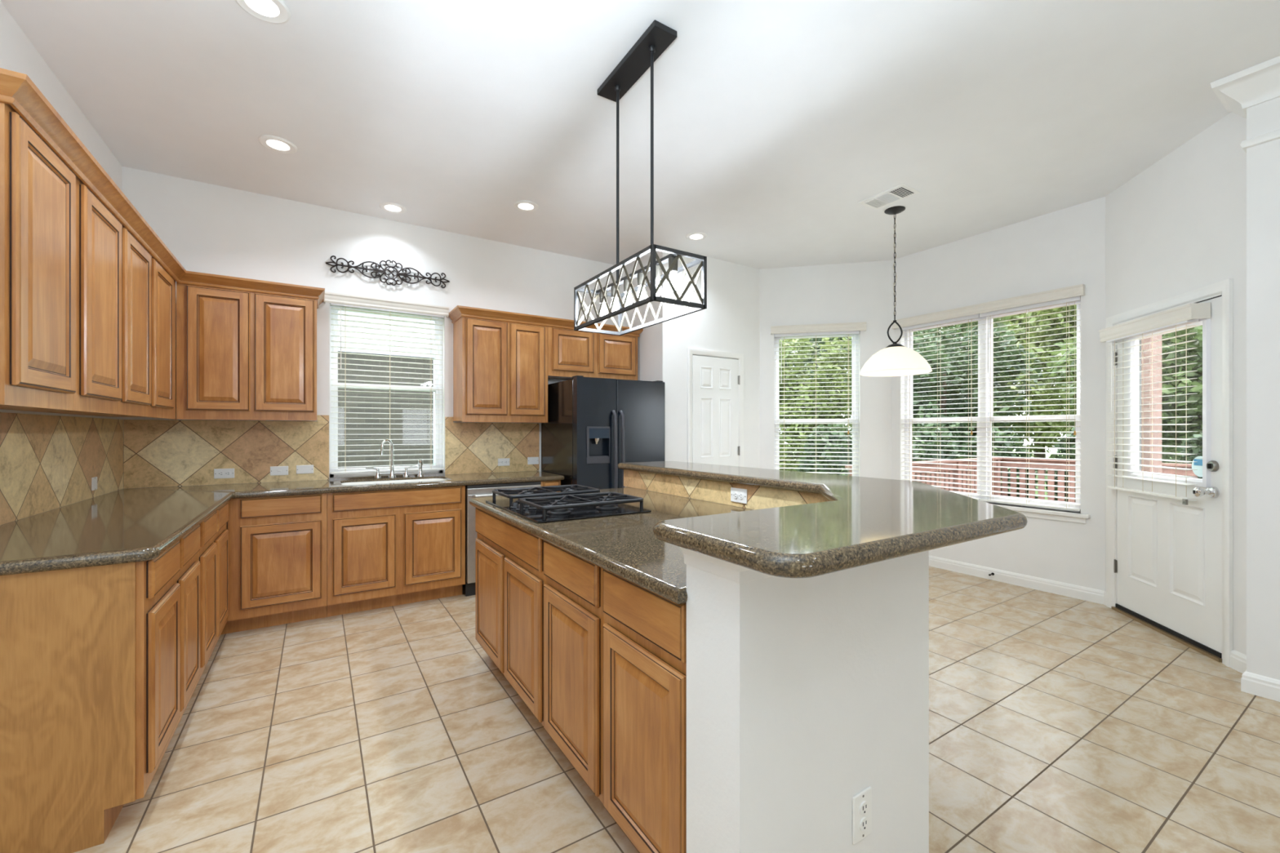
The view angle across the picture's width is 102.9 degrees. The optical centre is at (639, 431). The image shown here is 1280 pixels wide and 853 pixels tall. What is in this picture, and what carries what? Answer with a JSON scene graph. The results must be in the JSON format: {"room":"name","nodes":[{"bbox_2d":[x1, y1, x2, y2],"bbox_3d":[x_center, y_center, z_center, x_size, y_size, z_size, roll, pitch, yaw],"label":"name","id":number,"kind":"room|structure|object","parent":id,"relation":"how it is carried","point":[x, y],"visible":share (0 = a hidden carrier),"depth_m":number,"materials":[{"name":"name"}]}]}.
{"room":"kitchen","nodes":[
{"label":"kitchen","id":0,"kind":"room"},
{"bbox_2d":[0,0,122,419],"bbox_3d":[-0.613,-0.230,-1.200,0.140,3.050,11.030,0,0,-32],"label":"wall","id":1,"kind":"structure","parent":0,"point":[18,54],"depth_m":2.46,"materials":[{"name":"white paint"}]},
{"bbox_2d":[0,102,75,410],"bbox_3d":[-2.102,-0.536,1.607,0.342,0.918,0.495,0,0,-32],"label":"upper cabinet","id":2,"kind":"object","parent":1,"relation":"attached to","point":[37,189],"visible":0.96,"depth_m":1.60,"materials":[{"name":"brown wood"}]},
{"bbox_2d":[0,175,122,414],"bbox_3d":[-2.370,-0.536,2.030,0.342,0.918,0.504,0,0,-32],"label":"upper cabinet","id":3,"kind":"object","parent":1,"relation":"attached to","point":[99,233],"visible":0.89,"depth_m":2.06,"materials":[{"name":"brown wood"}]},
{"bbox_2d":[0,412,123,524],"bbox_3d":[-2.773,0.152,2.348,0.008,0.457,2.425,0,0,-32],"label":"tile backsplash","id":4,"kind":"structure","parent":1,"relation":"attached to","point":[47,463],"depth_m":2.49,"materials":[{"name":"tile"}]},
{"bbox_2d":[13,220,175,419],"bbox_3d":[-2.807,-0.536,2.718,0.342,0.918,1.124,0,0,-32],"label":"upper cabinet","id":5,"kind":"object","parent":1,"relation":"attached to","point":[148,291],"visible":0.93,"depth_m":2.67,"materials":[{"name":"brown wood"}]},
{"bbox_2d":[0,67,324,308],"bbox_3d":[-2.418,-0.989,2.593,0.774,0.077,2.739,0,0,-13],"label":"crown molding","id":6,"kind":"structure","parent":5,"relation":"attached to","point":[17,90],"depth_m":2.05,"materials":[{"name":"brown wood"}]},
{"bbox_2d":[122,166,623,528],"bbox_3d":[-1.838,-0.230,4.471,3.860,3.050,0.140,0,0,-32],"label":"wall","id":7,"kind":"structure","parent":0,"point":[207,228],"depth_m":4.06,"materials":[{"name":"white paint"}]},
{"bbox_2d":[123,415,328,488],"bbox_3d":[-2.930,0.128,3.691,1.162,0.505,0.008,0,0,-32],"label":"tile backsplash","id":8,"kind":"structure","parent":7,"relation":"attached to","point":[157,453],"depth_m":3.63,"materials":[{"name":"tile"}]},
{"bbox_2d":[213,468,234,478],"bbox_3d":[-2.976,0.303,3.651,0.115,0.070,0.011,0,0,-32],"label":"wall outlet","id":9,"kind":"object","parent":8,"relation":"attached to","point":[218,473],"visible":1,"depth_m":3.65,"materials":[{"name":"white plastic"}]},
{"bbox_2d":[270,466,288,475],"bbox_3d":[-2.704,0.297,3.824,0.112,0.068,0.009,0,0,-32],"label":"wall switch","id":10,"kind":"object","parent":8,"relation":"attached to","point":[274,470],"visible":1,"depth_m":3.82,"materials":[{"name":"white plastic"}]},
{"bbox_2d":[296,464,313,474],"bbox_3d":[-2.569,0.293,3.911,0.112,0.066,0.007,0,0,-32],"label":"cover plate","id":11,"kind":"object","parent":8,"relation":"attached to","point":[300,469],"visible":1,"depth_m":3.91,"materials":[{"name":"white plastic"}]},
{"bbox_2d":[176,282,316,420],"bbox_3d":[-2.737,-0.536,3.609,0.762,0.918,0.347,0,0,-32],"label":"upper cabinet","id":12,"kind":"object","parent":7,"relation":"attached to","point":[241,355],"visible":0.98,"depth_m":3.45,"materials":[{"name":"brown wood"}]},
{"bbox_2d":[329,302,442,477],"bbox_3d":[-2.131,-0.340,4.326,0.866,1.426,0.060,0,0,-32],"label":"window","id":13,"kind":"structure","parent":7,"relation":"in","point":[438,437],"depth_m":4.22,"materials":[{"name":"white plastic"}]},
{"bbox_2d":[324,291,448,474],"bbox_3d":[-2.079,-0.368,4.229,0.925,1.417,0.110,0,0,-32],"label":"window blind","id":14,"kind":"object","parent":13,"relation":"attached to","point":[336,300],"visible":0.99,"depth_m":4.22,"materials":[{"name":"white plastic"}]},
{"bbox_2d":[329,472,444,479],"bbox_3d":[-2.099,0.374,4.275,0.856,0.012,0.112,0,0,-32],"label":"window ledge","id":15,"kind":"object","parent":7,"relation":"attached to","point":[433,473],"visible":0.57,"depth_m":4.16,"materials":[{"name":"brown stone"}]},
{"bbox_2d":[325,255,449,288],"bbox_3d":[-2.064,-1.312,4.229,0.927,0.208,0.025,0,0,-32],"label":"scroll","id":16,"kind":"object","parent":7,"relation":"attached to","point":[375,270],"visible":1,"depth_m":4.21},
{"bbox_2d":[444,417,539,475],"bbox_3d":[-1.340,0.128,4.698,0.866,0.505,0.008,0,0,-32],"label":"tile backsplash","id":17,"kind":"structure","parent":7,"relation":"attached to","point":[469,447],"depth_m":4.67,"materials":[{"name":"tile"}]},
{"bbox_2d":[497,457,509,466],"bbox_3d":[-1.264,0.287,4.736,0.112,0.070,0.011,0,0,-32],"label":"wall outlet","id":18,"kind":"object","parent":17,"relation":"attached to","point":[504,461],"visible":1,"depth_m":4.74,"materials":[{"name":"white plastic"}]},
{"bbox_2d":[453,316,547,422],"bbox_3d":[-1.237,-0.536,4.559,0.754,0.918,0.347,0,0,-32],"label":"upper cabinet","id":19,"kind":"object","parent":7,"relation":"attached to","point":[500,368],"visible":0.98,"depth_m":4.39,"materials":[{"name":"brown wood"}]},
{"bbox_2d":[547,326,637,380],"bbox_3d":[-0.511,-0.750,5.019,0.961,0.490,0.347,0,0,-32],"label":"upper cabinet","id":20,"kind":"object","parent":7,"relation":"attached to","point":[571,353],"visible":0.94,"depth_m":4.85,"materials":[{"name":"brown wood"}]},
{"bbox_2d":[448,305,643,337],"bbox_3d":[-0.823,-0.989,4.805,1.816,0.077,0.378,0,0,-32],"label":"crown molding","id":21,"kind":"structure","parent":20,"relation":"attached to","point":[459,311],"depth_m":4.47,"materials":[{"name":"brown wood"}]},
{"bbox_2d":[623,253,654,381],"bbox_3d":[0.007,-0.230,5.296,0.140,3.050,0.720,0,0,-32],"label":"wall","id":22,"kind":"structure","parent":0,"point":[646,340],"depth_m":5.10,"materials":[{"name":"white paint"}]},
{"bbox_2d":[0,0,1279,269],"bbox_3d":[2.067,-1.830,0.381,6.500,0.150,11.230,0,0,-32],"label":"ceiling","id":23,"kind":"structure","parent":0,"point":[774,119],"depth_m":2.76,"materials":[{"name":"white paint"}]},
{"bbox_2d":[235,0,290,23],"bbox_3d":[-1.552,-1.750,2.095,0.194,0.009,0.194,0,0,-32],"label":"recessed light","id":24,"kind":"object","parent":23,"relation":"in","point":[275,11],"visible":1,"depth_m":2.12,"materials":[{"name":"white paint"}]},
{"bbox_2d":[258,135,297,153],"bbox_3d":[-2.213,-1.750,3.120,0.194,0.009,0.194,0,0,-32],"label":"recessed light","id":25,"kind":"object","parent":23,"relation":"in","point":[276,144],"visible":1,"depth_m":3.11,"materials":[{"name":"white paint"}]},
{"bbox_2d":[378,202,406,213],"bbox_3d":[-1.940,-1.750,4.003,0.194,0.009,0.194,0,0,-32],"label":"recessed light","id":26,"kind":"object","parent":23,"relation":"in","point":[392,207],"visible":1,"depth_m":3.99,"materials":[{"name":"white paint"}]},
{"bbox_2d":[513,200,538,212],"bbox_3d":[-0.888,-1.750,3.971,0.194,0.009,0.194,0,0,-32],"label":"recessed light","id":27,"kind":"object","parent":23,"relation":"in","point":[522,205],"visible":1,"depth_m":3.96,"materials":[{"name":"white paint"}]},
{"bbox_2d":[573,19,706,335],"bbox_3d":[-0.029,-1.141,2.428,0.280,1.228,0.738,0,0,-32],"label":"linear pendant","id":28,"kind":"object","parent":23,"relation":"hanging from","point":[658,37],"visible":1,"depth_m":2.33,"materials":[{"name":"black metal"}]},
{"bbox_2d":[599,291,608,315],"bbox_3d":[-0.193,-0.663,2.687,0.047,0.146,0.047,0,0,-32],"label":"bulb","id":29,"kind":"object","parent":28,"relation":"attached to","point":[604,309],"depth_m":2.67,"materials":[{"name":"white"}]},
{"bbox_2d":[610,285,619,311],"bbox_3d":[-0.126,-0.663,2.581,0.047,0.146,0.047,0,0,-32],"label":"bulb","id":30,"kind":"object","parent":28,"relation":"attached to","point":[615,306],"depth_m":2.56,"materials":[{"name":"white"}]},
{"bbox_2d":[622,279,632,306],"bbox_3d":[-0.059,-0.663,2.476,0.047,0.146,0.047,0,0,-32],"label":"bulb","id":31,"kind":"object","parent":28,"relation":"attached to","point":[628,301],"depth_m":2.46,"materials":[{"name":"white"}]},
{"bbox_2d":[636,272,646,300],"bbox_3d":[0.007,-0.663,2.371,0.047,0.146,0.047,0,0,-32],"label":"bulb","id":32,"kind":"object","parent":28,"relation":"attached to","point":[640,276],"depth_m":2.35,"materials":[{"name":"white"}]},
{"bbox_2d":[656,265,662,296],"bbox_3d":[0.074,-0.663,2.266,0.047,0.146,0.047,0,0,-32],"label":"bulb","id":33,"kind":"object","parent":28,"relation":"attached to","point":[658,268],"depth_m":2.25,"materials":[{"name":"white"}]},
{"bbox_2d":[667,257,678,292],"bbox_3d":[0.140,-0.663,2.161,0.047,0.146,0.047,0,0,-32],"label":"bulb","id":34,"kind":"object","parent":28,"relation":"attached to","point":[673,276],"depth_m":2.15,"materials":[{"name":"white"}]},
{"bbox_2d":[685,231,706,240],"bbox_3d":[0.508,-1.750,4.589,0.194,0.009,0.194,0,0,-32],"label":"recessed light","id":35,"kind":"object","parent":23,"relation":"in","point":[695,236],"visible":1,"depth_m":4.58,"materials":[{"name":"white paint"}]},
{"bbox_2d":[857,183,919,209],"bbox_3d":[1.863,-1.748,3.823,0.230,0.014,0.355,0,0,-32],"label":"ceiling vent","id":36,"kind":"object","parent":23,"relation":"in","point":[900,192],"visible":1,"depth_m":3.81,"materials":[{"name":"white metal"}]},
{"bbox_2d":[859,205,932,376],"bbox_3d":[2.021,-1.107,4.045,0.516,1.294,0.516,0,0,-32],"label":"dome pendant","id":37,"kind":"object","parent":23,"relation":"hanging from","point":[895,359],"visible":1,"depth_m":3.95,"materials":[{"name":"white glass"}]},
{"bbox_2d":[73,566,1279,852],"bbox_3d":[2.034,1.355,0.359,6.420,0.120,11.230,0,0,-32],"label":"floor","id":38,"kind":"structure","parent":0,"point":[1058,723],"depth_m":2.12,"materials":[{"name":"beige tile"}]},
{"bbox_2d":[0,524,199,852],"bbox_3d":[-2.093,0.859,1.864,0.631,0.873,0.880,0,0,-32],"label":"base cabinet","id":39,"kind":"object","parent":38,"relation":"on","point":[100,665],"visible":0.95,"depth_m":1.58,"materials":[{"name":"brown wood"}]},
{"bbox_2d":[0,471,564,575],"bbox_3d":[-1.556,0.401,3.116,2.904,0.040,2.467,0,0,-32],"label":"countertop","id":40,"kind":"structure","parent":39,"relation":"on","point":[130,525],"depth_m":2.24,"materials":[{"name":"brown stone"}]},
{"bbox_2d":[365,439,417,478],"bbox_3d":[-2.011,0.221,4.146,0.383,0.320,0.126,0,0,-32],"label":"faucet","id":41,"kind":"object","parent":40,"relation":"on","point":[391,474],"visible":1,"depth_m":4.16,"materials":[{"name":"silver metal"}]},
{"bbox_2d":[341,478,445,484],"bbox_3d":[-1.883,0.496,3.953,0.749,0.197,0.414,0,0,-32],"label":"sink","id":42,"kind":"object","parent":40,"relation":"in","point":[428,479],"visible":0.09,"depth_m":4.12,"materials":[{"name":"white ceramic"}]},
{"bbox_2d":[196,502,228,684],"bbox_3d":[-2.606,0.859,2.673,0.631,0.873,1.031,0,0,-32],"label":"base cabinet","id":43,"kind":"object","parent":38,"relation":"on","point":[212,555],"visible":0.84,"depth_m":2.67,"materials":[{"name":"brown wood"}]},
{"bbox_2d":[221,493,327,634],"bbox_3d":[-2.553,0.859,3.559,0.621,0.873,0.626,0,0,-32],"label":"base cabinet","id":44,"kind":"object","parent":38,"relation":"on","point":[277,545],"visible":0.95,"depth_m":3.32,"materials":[{"name":"brown wood"}]},
{"bbox_2d":[327,485,465,617],"bbox_3d":[-1.903,0.859,3.971,0.914,0.873,0.626,0,0,-32],"label":"base cabinet","id":45,"kind":"object","parent":38,"relation":"on","point":[386,548],"visible":0.93,"depth_m":3.70,"materials":[{"name":"brown wood"}]},
{"bbox_2d":[465,481,541,596],"bbox_3d":[-1.235,0.860,4.351,0.600,0.871,0.667,0,0,-32],"label":"dishwasher","id":46,"kind":"object","parent":38,"relation":"on","point":[473,491],"visible":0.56,"depth_m":3.97,"materials":[{"name":"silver metal"}]},
{"bbox_2d":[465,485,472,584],"bbox_3d":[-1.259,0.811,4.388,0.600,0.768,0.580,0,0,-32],"label":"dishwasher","id":47,"kind":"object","parent":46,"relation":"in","point":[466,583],"depth_m":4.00,"materials":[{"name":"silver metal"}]},
{"bbox_2d":[475,507,545,725],"bbox_3d":[-0.233,0.859,2.751,1.041,0.873,1.034,0,0,-32],"label":"base cabinet","id":48,"kind":"object","parent":38,"relation":"on","point":[510,578],"visible":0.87,"depth_m":2.34,"materials":[{"name":"brown wood"}]},
{"bbox_2d":[469,487,753,604],"bbox_3d":[0.009,0.401,2.353,1.079,0.040,2.005,0,0,-32],"label":"countertop","id":49,"kind":"structure","parent":48,"relation":"on","point":[626,546],"depth_m":1.85,"materials":[{"name":"brown stone"}]},
{"bbox_2d":[485,484,651,523],"bbox_3d":[-0.389,0.347,2.574,0.563,0.066,0.771,0,0,-32],"label":"cooktop","id":50,"kind":"object","parent":49,"relation":"in","point":[542,505],"visible":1,"depth_m":2.42,"materials":[{"name":"black metal"}]},
{"bbox_2d":[541,500,610,506],"bbox_3d":[-0.322,0.370,2.619,0.360,0.006,0.100,0,0,-32],"label":"grate","id":51,"kind":"object","parent":50,"relation":"attached to","point":[592,500],"depth_m":2.55,"materials":[{"name":"metal"}]},
{"bbox_2d":[540,480,560,492],"bbox_3d":[-0.918,0.859,4.595,0.183,0.873,0.626,0,0,-32],"label":"base cabinet","id":52,"kind":"object","parent":38,"relation":"on","point":[545,483],"visible":0.11,"depth_m":4.33,"materials":[{"name":"brown wood"}]},
{"bbox_2d":[543,540,604,804],"bbox_3d":[0.176,0.859,2.105,1.041,0.873,0.492,0,0,-32],"label":"base cabinet","id":53,"kind":"object","parent":38,"relation":"on","point":[574,614],"visible":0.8,"depth_m":1.76,"materials":[{"name":"brown wood"}]},
{"bbox_2d":[541,375,664,492],"bbox_3d":[-0.341,0.414,4.787,0.896,1.762,0.866,0,0,-32],"label":"refrigerator","id":54,"kind":"object","parent":38,"relation":"on","point":[594,425],"visible":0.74,"depth_m":4.43,"materials":[{"name":"black metal"}]},
{"bbox_2d":[603,568,686,852],"bbox_3d":[0.428,0.859,1.707,1.041,0.873,0.449,0,0,-32],"label":"base cabinet","id":55,"kind":"object","parent":38,"relation":"on","point":[645,632],"visible":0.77,"depth_m":1.40,"materials":[{"name":"brown wood"}]},
{"bbox_2d":[624,486,755,510],"bbox_3d":[0.437,0.779,2.824,0.160,1.032,1.777,0,0,-32],"label":"wall","id":56,"kind":"structure","parent":0,"point":[624,486],"depth_m":2.87,"materials":[{"name":"white paint"}]},
{"bbox_2d":[623,469,828,510],"bbox_3d":[0.349,0.322,2.805,0.008,0.117,1.715,0,0,-32],"label":"tile backsplash","id":57,"kind":"structure","parent":56,"relation":"attached to","point":[757,497],"depth_m":2.71,"materials":[{"name":"tile"}]},
{"bbox_2d":[730,487,746,503],"bbox_3d":[0.494,0.323,2.559,0.011,0.072,0.115,0,0,-32],"label":"wall outlet","id":58,"kind":"object","parent":57,"relation":"attached to","point":[737,495],"visible":1,"depth_m":2.55,"materials":[{"name":"white plastic"}]},
{"bbox_2d":[617,461,1027,577],"bbox_3d":[0.249,0.241,2.331,1.555,0.043,2.488,0,0,-32],"label":"bar","id":59,"kind":"object","parent":56,"relation":"on","point":[864,521],"visible":1,"depth_m":1.22,"materials":[{"name":"brown stone"}]},
{"bbox_2d":[654,248,759,468],"bbox_3d":[0.744,-0.230,5.254,1.340,3.050,0.140,0,0,-32],"label":"wall","id":60,"kind":"structure","parent":0,"point":[730,322],"depth_m":5.16,"materials":[{"name":"white paint"}]},
{"bbox_2d":[687,347,743,466],"bbox_3d":[0.793,0.239,5.158,0.736,2.111,0.075,0,0,-32],"label":"door","id":61,"kind":"structure","parent":60,"relation":"in","point":[715,379],"depth_m":5.18,"materials":[{"name":"white paint"}]},
{"bbox_2d":[686,550,928,852],"bbox_3d":[0.474,0.779,1.357,0.740,1.032,0.185,0,0,-32],"label":"wall","id":62,"kind":"structure","parent":0,"point":[805,695],"depth_m":1.22,"materials":[{"name":"white paint"}]},
{"bbox_2d":[852,786,871,844],"bbox_3d":[0.569,0.981,1.301,0.076,0.120,0.011,0,0,-32],"label":"wall outlet","id":63,"kind":"object","parent":62,"relation":"attached to","point":[861,802],"visible":1,"depth_m":1.29,"materials":[{"name":"white plastic"}]},
{"bbox_2d":[859,800,868,815],"bbox_3d":[0.570,0.961,1.299,0.033,0.033,0.004,0,0,-32],"label":"socket","id":64,"kind":"object","parent":63,"relation":"attached to","point":[864,805],"depth_m":1.30,"materials":[{"name":"white plastic"}]},
{"bbox_2d":[859,817,868,831],"bbox_3d":[0.570,1.001,1.299,0.033,0.033,0.004,0,0,-32],"label":"socket","id":65,"kind":"object","parent":63,"relation":"attached to","point":[864,821],"depth_m":1.30,"materials":[{"name":"white plastic"}]},
{"bbox_2d":[760,260,891,479],"bbox_3d":[1.953,-0.230,5.446,1.315,3.050,0.140,0,0,13],"label":"wall","id":66,"kind":"structure","parent":0,"point":[860,291],"depth_m":5.33,"materials":[{"name":"white paint"}]},
{"bbox_2d":[773,333,858,476],"bbox_3d":[1.888,-0.220,5.496,0.871,1.716,0.060,0,0,13],"label":"window","id":67,"kind":"structure","parent":66,"relation":"in","point":[855,384],"depth_m":5.44,"materials":[{"name":"white plastic"}]},
{"bbox_2d":[770,321,866,474],"bbox_3d":[1.875,-0.252,5.396,0.953,1.743,0.110,0,0,13],"label":"window blind","id":68,"kind":"object","parent":67,"relation":"attached to","point":[846,328],"visible":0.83,"depth_m":5.39,"materials":[{"name":"white plastic"}]},
{"bbox_2d":[779,449,1171,500],"bbox_3d":[7.319,1.970,16.475,90.000,0.150,100.000,0,0,-32],"label":"ground","id":69,"kind":"structure","parent":0,"point":[1047,455],"depth_m":21.43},
{"bbox_2d":[337,310,435,468],"bbox_3d":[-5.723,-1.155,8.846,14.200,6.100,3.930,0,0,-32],"label":"window pane","id":70,"kind":"object","parent":69,"relation":"on","point":[424,435],"visible":0.09,"depth_m":7.71,"materials":[{"name":"clear glass"}]},
{"bbox_2d":[778,337,852,474],"bbox_3d":[5.653,-0.890,17.351,3.861,5.580,3.816,0,0,-12],"label":"leafy tree","id":71,"kind":"object","parent":69,"relation":"on","point":[808,401],"visible":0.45,"depth_m":16.43,"materials":[{"name":"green plant"}]},
{"bbox_2d":[779,337,851,455],"bbox_3d":[7.546,-2.191,24.769,5.350,8.784,5.158,0,0,-32],"label":"leafy tree","id":72,"kind":"object","parent":69,"relation":"on","point":[812,340],"visible":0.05,"depth_m":23.45,"materials":[{"name":"green plant"}]},
{"bbox_2d":[795,417,852,475],"bbox_3d":[3.130,0.906,8.150,1.131,2.236,1.402,0,0,-32],"label":"leafy shrub","id":73,"kind":"object","parent":69,"relation":"on","point":[830,431],"visible":0.18,"depth_m":8.01,"materials":[{"name":"green plant"}]},
{"bbox_2d":[844,437,922,475],"bbox_3d":[4.228,0.906,8.846,1.131,2.236,1.402,0,0,-32],"label":"leafy shrub","id":74,"kind":"object","parent":69,"relation":"on","point":[914,442],"visible":0.02,"depth_m":8.46,"materials":[{"name":"green plant"}]},
{"bbox_2d":[849,315,1017,452],"bbox_3d":[10.837,-2.588,19.548,4.918,9.380,5.387,0,0,-40],"label":"leafy tree","id":75,"kind":"object","parent":69,"relation":"on","point":[973,323],"visible":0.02,"depth_m":18.31,"materials":[{"name":"green plant"}]},
{"bbox_2d":[912,422,961,461],"bbox_3d":[5.326,0.906,9.541,1.131,2.236,1.402,0,0,-32],"label":"leafy shrub","id":76,"kind":"object","parent":69,"relation":"on","point":[919,429],"visible":0.16,"depth_m":9.23,"materials":[{"name":"green plant"}]},
{"bbox_2d":[912,323,1045,491],"bbox_3d":[7.950,-0.646,13.547,3.951,5.208,4.027,0,0,-14],"label":"leafy tree","id":77,"kind":"object","parent":69,"relation":"on","point":[996,380],"visible":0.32,"depth_m":12.51,"materials":[{"name":"green plant"}]},
{"bbox_2d":[960,428,1038,498],"bbox_3d":[6.787,0.947,9.757,1.131,1.996,1.402,0,0,-32],"label":"leafy shrub","id":78,"kind":"object","parent":69,"relation":"on","point":[997,434],"visible":0.21,"depth_m":9.46,"materials":[{"name":"green plant"}]},
{"bbox_2d":[993,310,1076,473],"bbox_3d":[18.114,-4.299,23.207,6.814,12.954,6.895,0,0,-12],"label":"leafy tree","id":79,"kind":"object","parent":69,"relation":"on","point":[1036,397],"visible":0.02,"depth_m":22.28,"materials":[{"name":"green plant"}]},
{"bbox_2d":[1044,426,1075,502],"bbox_3d":[7.590,0.906,8.490,1.131,2.236,1.402,0,0,-32],"label":"leafy shrub","id":80,"kind":"object","parent":69,"relation":"on","point":[1064,440],"visible":0.06,"depth_m":8.65,"materials":[{"name":"green plant"}]},
{"bbox_2d":[1007,304,1179,462],"bbox_3d":[14.272,-2.647,14.619,5.056,9.499,4.997,0,0,-12],"label":"leafy tree","id":81,"kind":"object","parent":69,"relation":"on","point":[1042,348],"visible":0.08,"depth_m":15.40,"materials":[{"name":"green plant"}]},
{"bbox_2d":[1045,324,1202,462],"bbox_3d":[10.571,-0.855,9.736,3.756,5.510,4.114,0,0,-40],"label":"leafy tree","id":82,"kind":"object","parent":69,"relation":"on","point":[1196,414],"visible":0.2,"depth_m":9.20,"materials":[{"name":"green plant"}]},
{"bbox_2d":[1168,426,1202,479],"bbox_3d":[8.393,0.906,7.223,1.131,2.236,1.402,0,0,-32],"label":"leafy shrub","id":83,"kind":"object","parent":69,"relation":"on","point":[1197,439],"visible":0.08,"depth_m":7.44,"materials":[{"name":"green plant"}]},
{"bbox_3d":[6.989,1.665,4.043,5.735,0.460,9.350,0,0,-32],"label":"deck","id":84,"kind":"object","parent":69,"relation":"on","visible":0},
{"bbox_2d":[844,457,1002,495],"bbox_3d":[4.527,0.945,7.840,4.180,0.980,0.140,0,0,-32],"label":"deck railing","id":85,"kind":"object","parent":84,"relation":"on","point":[995,459],"visible":0.29,"depth_m":8.14,"materials":[{"name":"brown wood"}]},
{"bbox_2d":[1000,457,1197,502],"bbox_3d":[7.907,0.945,6.578,0.140,0.980,5.990,0,0,-32],"label":"deck railing","id":86,"kind":"object","parent":84,"relation":"on","point":[1189,473],"visible":0.16,"depth_m":8.45,"materials":[{"name":"brown wood"}]},
{"bbox_2d":[1141,334,1161,473],"bbox_3d":[5.135,-0.235,5.349,0.400,3.340,0.400,0,0,-32],"label":"post","id":87,"kind":"object","parent":84,"relation":"on","point":[1157,351],"visible":0.07,"depth_m":5.12,"materials":[{"name":"brick"}]},
{"bbox_2d":[891,196,1105,591],"bbox_3d":[3.088,-0.230,4.561,0.140,3.050,1.800,0,0,-32],"label":"wall","id":88,"kind":"structure","parent":0,"point":[1065,247],"depth_m":4.15,"materials":[{"name":"white paint"}]},
{"bbox_2d":[904,301,1080,511],"bbox_3d":[3.100,-0.220,4.598,0.070,1.716,1.446,0,0,-32],"label":"window","id":89,"kind":"structure","parent":88,"relation":"in","point":[984,371],"depth_m":4.56,"materials":[{"name":"white plastic"}]},
{"bbox_2d":[891,284,1084,500],"bbox_3d":[3.010,-0.252,4.563,0.110,1.743,1.533,0,0,-32],"label":"window blind","id":90,"kind":"object","parent":89,"relation":"attached to","point":[971,313],"visible":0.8,"depth_m":4.70,"materials":[{"name":"white plastic"}]},
{"bbox_2d":[979,295,1080,511],"bbox_3d":[3.230,-0.222,4.253,0.071,1.683,0.707,0,0,-32],"label":"window blind","id":91,"kind":"object","parent":89,"relation":"attached to","point":[1076,299],"visible":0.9,"depth_m":4.22,"materials":[{"name":"white plastic"}]},
{"bbox_2d":[928,555,1106,605],"bbox_3d":[2.478,1.245,4.861,2.890,0.100,0.729,0,0,35],"label":"baseboard","id":92,"kind":"structure","parent":88,"relation":"attached to","point":[1097,596],"depth_m":4.24,"materials":[{"name":"white paint"}]},
{"bbox_2d":[989,502,1090,524],"bbox_3d":[3.028,0.672,4.553,0.119,0.075,1.560,0,0,-32],"label":"trim","id":93,"kind":"structure","parent":88,"relation":"attached to","point":[1030,512],"depth_m":4.08,"materials":[{"name":"white paint"}]},
{"bbox_2d":[1105,111,1246,655],"bbox_3d":[3.418,-0.230,3.223,0.140,3.050,1.180,0,0,13],"label":"wall","id":94,"kind":"structure","parent":0,"point":[1178,226],"depth_m":3.04,"materials":[{"name":"white paint"}]},
{"bbox_2d":[1106,278,1233,666],"bbox_3d":[3.383,0.229,3.277,0.232,2.132,1.002,0,0,13],"label":"door","id":95,"kind":"structure","parent":94,"relation":"in","point":[1170,562],"depth_m":3.16,"materials":[{"name":"white paint"}]},
{"bbox_2d":[1098,302,1210,505],"bbox_3d":[3.319,-0.153,3.332,0.099,1.173,0.800,0,0,13],"label":"window blind","id":96,"kind":"object","parent":95,"relation":"attached to","point":[1188,313],"visible":1,"depth_m":3.21,"materials":[{"name":"white plastic"}]},
{"bbox_2d":[1191,456,1202,476],"bbox_3d":[3.328,0.210,3.028,0.003,0.124,0.124,0,0,13],"label":"round sticker","id":97,"kind":"object","parent":95,"relation":"attached to","point":[1197,465],"visible":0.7,"depth_m":3.04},
{"bbox_2d":[1229,649,1246,673],"bbox_3d":[3.231,1.245,2.744,0.016,0.100,0.122,0,0,13],"label":"baseboard","id":98,"kind":"structure","parent":94,"relation":"attached to","point":[1237,660],"depth_m":2.75,"materials":[{"name":"white paint"}]},
{"bbox_2d":[1246,97,1279,679],"bbox_3d":[4.962,-0.230,-0.213,0.345,3.050,6.728,0,0,-32],"label":"wall","id":99,"kind":"structure","parent":0,"point":[1263,160],"depth_m":2.49,"materials":[{"name":"white paint"}]},
{"bbox_2d":[1210,55,1279,118],"bbox_3d":[4.852,-1.679,-0.221,0.360,0.149,6.833,0,0,-32],"label":"trim","id":100,"kind":"structure","parent":99,"relation":"attached to","point":[1260,83],"depth_m":2.49,"materials":[{"name":"white paint"}]},
{"bbox_2d":[1240,128,1279,153],"bbox_3d":[4.912,-1.427,-0.235,0.273,0.045,6.746,0,0,-32],"label":"trim","id":101,"kind":"structure","parent":99,"relation":"attached to","point":[1273,135],"depth_m":2.49,"materials":[{"name":"white paint"}]},
{"bbox_2d":[1240,670,1279,702],"bbox_3d":[4.829,1.245,-0.288,0.071,0.100,6.744,0,0,-32],"label":"baseboard","id":102,"kind":"structure","parent":99,"relation":"attached to","point":[1255,684],"depth_m":2.49,"materials":[{"name":"white paint"}]},
{"bbox_3d":[0.879,0.779,1.812,0.495,1.032,0.520,0,0,-32],"label":"wall","id":103,"kind":"structure","parent":0,"visible":0},
{"bbox_2d":[680,546,773,583],"bbox_3d":[0.657,0.293,1.526,0.375,0.059,1.317,0,0,45],"label":"trim","id":104,"kind":"structure","parent":103,"relation":"attached to","point":[735,573],"depth_m":1.12,"materials":[{"name":"white paint"}]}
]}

